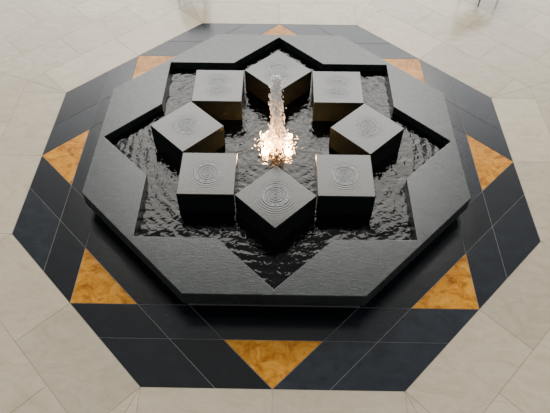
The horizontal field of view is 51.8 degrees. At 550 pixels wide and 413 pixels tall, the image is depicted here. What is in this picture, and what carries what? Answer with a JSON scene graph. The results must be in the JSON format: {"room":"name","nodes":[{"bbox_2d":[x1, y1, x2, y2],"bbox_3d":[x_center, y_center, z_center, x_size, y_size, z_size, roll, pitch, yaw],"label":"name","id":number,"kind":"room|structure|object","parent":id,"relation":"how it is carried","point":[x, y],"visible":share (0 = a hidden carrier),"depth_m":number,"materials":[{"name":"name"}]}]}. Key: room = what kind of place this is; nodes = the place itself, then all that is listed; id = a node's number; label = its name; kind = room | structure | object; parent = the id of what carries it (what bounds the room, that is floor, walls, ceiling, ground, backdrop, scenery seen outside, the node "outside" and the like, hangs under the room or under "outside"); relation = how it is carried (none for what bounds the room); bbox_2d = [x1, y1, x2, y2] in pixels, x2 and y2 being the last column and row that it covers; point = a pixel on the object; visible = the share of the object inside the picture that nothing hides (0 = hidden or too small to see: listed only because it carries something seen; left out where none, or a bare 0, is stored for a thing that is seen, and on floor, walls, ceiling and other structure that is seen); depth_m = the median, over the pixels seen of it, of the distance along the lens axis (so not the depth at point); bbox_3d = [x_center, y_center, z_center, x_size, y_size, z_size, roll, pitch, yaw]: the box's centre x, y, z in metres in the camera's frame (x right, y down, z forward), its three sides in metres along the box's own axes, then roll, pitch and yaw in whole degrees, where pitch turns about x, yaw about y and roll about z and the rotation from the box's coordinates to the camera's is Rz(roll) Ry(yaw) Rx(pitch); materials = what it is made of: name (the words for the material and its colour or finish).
{"room":"lobby","nodes":[
{"label":"lobby","id":0,"kind":"room"},
{"bbox_2d":[0,0,549,412],"bbox_3d":[0.024,-0.600,7.218,23.356,0.030,23.356,1,51,0],"label":"floor","id":1,"kind":"structure","parent":0,"point":[52,361],"depth_m":7.12,"materials":[{"name":"stone"}]},
{"bbox_2d":[12,23,540,391],"bbox_3d":[0.024,-0.600,7.218,6.000,0.030,6.000,1,51,0],"label":"inlay","id":2,"kind":"object","parent":1,"relation":"in","point":[386,343],"visible":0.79,"depth_m":6.03,"materials":[{"name":"stone"}]},
{"bbox_2d":[150,102,224,165],"bbox_3d":[-1.056,-0.843,6.947,0.627,0.402,0.627,-37,60,-26],"label":"block","id":3,"kind":"object","parent":2,"relation":"on","point":[209,136],"visible":0.67,"depth_m":6.78,"materials":[{"name":"stone"}]},
{"bbox_2d":[175,117,198,133],"bbox_3d":[-1.058,-0.972,6.792,0.283,0.006,0.285,1,51,0],"label":"ring","id":4,"kind":"object","parent":3,"relation":"on","point":[187,117],"depth_m":6.80,"materials":[{"name":"liquid"}]},
{"bbox_2d":[176,153,238,212],"bbox_3d":[-0.752,-0.247,6.461,0.627,0.402,0.627,1,51,0],"label":"block","id":5,"kind":"object","parent":2,"relation":"on","point":[193,195],"visible":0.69,"depth_m":6.27,"materials":[{"name":"stone"}]},
{"bbox_2d":[195,164,220,181],"bbox_3d":[-0.750,-0.376,6.307,0.287,0.006,0.281,1,51,0],"label":"ring","id":6,"kind":"object","parent":5,"relation":"on","point":[204,164],"depth_m":6.29,"materials":[{"name":"liquid"}]},
{"bbox_2d":[192,70,244,119],"bbox_3d":[-0.728,-1.431,7.428,0.627,0.402,0.627,1,51,0],"label":"block","id":7,"kind":"object","parent":2,"relation":"on","point":[228,104],"visible":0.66,"depth_m":7.23,"materials":[{"name":"stone"}]},
{"bbox_2d":[207,78,228,91],"bbox_3d":[-0.725,-1.557,7.271,0.283,0.006,0.286,1,51,0],"label":"ring","id":8,"kind":"object","parent":7,"relation":"on","point":[218,78],"depth_m":7.28,"materials":[{"name":"liquid"}]},
{"bbox_2d":[235,166,316,244],"bbox_3d":[0.007,0.009,6.255,0.627,0.402,0.627,-37,60,-26],"label":"block","id":9,"kind":"object","parent":2,"relation":"on","point":[275,223],"visible":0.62,"depth_m":6.08,"materials":[{"name":"stone"}]},
{"bbox_2d":[262,186,288,205],"bbox_3d":[0.008,-0.116,6.097,0.292,0.006,0.285,1,51,0],"label":"ring","id":10,"kind":"object","parent":9,"relation":"on","point":[271,186],"depth_m":6.11,"materials":[{"name":"liquid"}]},
{"bbox_2d":[82,34,470,305],"bbox_3d":[0.024,-0.764,7.017,4.380,0.201,4.380,1,51,0],"label":"rim slab","id":11,"kind":"object","parent":2,"relation":"on","point":[198,270],"visible":0.87,"depth_m":6.33,"materials":[{"name":"stone"}]},
{"bbox_2d":[109,44,445,288],"bbox_3d":[0.024,-0.761,7.021,4.269,0.001,4.269,1,51,0],"label":"water","id":12,"kind":"object","parent":11,"relation":"in","point":[390,219],"visible":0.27,"depth_m":6.72,"materials":[{"name":"black liquid"}]},
{"bbox_2d":[262,150,268,155],"bbox_3d":[-0.119,-0.653,6.933,0.090,0.030,0.090,1,51,0],"label":"lamp","id":13,"kind":"object","parent":12,"relation":"on","point":[264,152],"visible":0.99,"depth_m":6.91,"materials":[{"name":"white"}]},
{"bbox_2d":[251,75,302,163],"bbox_3d":[0.007,-1.096,6.630,0.601,1.102,0.571,36,59,25],"label":"water jet","id":14,"kind":"object","parent":12,"relation":"on","point":[278,134],"visible":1,"depth_m":6.76,"materials":[{"name":"white liquid"}]},
{"bbox_2d":[245,51,311,106],"bbox_3d":[0.042,-1.665,7.622,0.627,0.402,0.627,-37,60,-26],"label":"block","id":15,"kind":"object","parent":2,"relation":"on","point":[258,80],"visible":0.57,"depth_m":7.47,"materials":[{"name":"stone"}]},
{"bbox_2d":[268,64,288,76],"bbox_3d":[0.040,-1.793,7.466,0.289,0.006,0.286,1,51,0],"label":"ring","id":16,"kind":"object","parent":15,"relation":"on","point":[275,64],"depth_m":7.47,"materials":[{"name":"liquid"}]},
{"bbox_2d":[311,71,363,120],"bbox_3d":[0.801,-1.409,7.416,0.627,0.402,0.627,1,51,0],"label":"block","id":17,"kind":"object","parent":2,"relation":"on","point":[327,105],"visible":0.71,"depth_m":7.21,"materials":[{"name":"stone"}]},
{"bbox_2d":[327,80,347,93],"bbox_3d":[0.801,-1.536,7.260,0.285,0.006,0.285,1,51,0],"label":"ring","id":18,"kind":"object","parent":17,"relation":"on","point":[332,80],"depth_m":7.24,"materials":[{"name":"liquid"}]},
{"bbox_2d":[314,154,375,213],"bbox_3d":[0.777,-0.225,6.449,0.627,0.402,0.627,1,51,0],"label":"block","id":19,"kind":"object","parent":2,"relation":"on","point":[333,197],"visible":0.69,"depth_m":6.25,"materials":[{"name":"stone"}]},
{"bbox_2d":[332,165,357,183],"bbox_3d":[0.779,-0.353,6.294,0.286,0.006,0.284,1,51,0],"label":"ring","id":20,"kind":"object","parent":19,"relation":"on","point":[343,165],"depth_m":6.29,"materials":[{"name":"liquid"}]},
{"bbox_2d":[329,104,403,168],"bbox_3d":[1.106,-0.813,6.930,0.627,0.402,0.627,-37,60,-26],"label":"block","id":21,"kind":"object","parent":2,"relation":"on","point":[345,139],"visible":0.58,"depth_m":6.77,"materials":[{"name":"stone"}]},
{"bbox_2d":[356,120,378,135],"bbox_3d":[1.105,-0.938,6.773,0.288,0.006,0.284,1,51,0],"label":"ring","id":22,"kind":"object","parent":21,"relation":"on","point":[362,120],"depth_m":6.78,"materials":[{"name":"liquid"}]}
]}

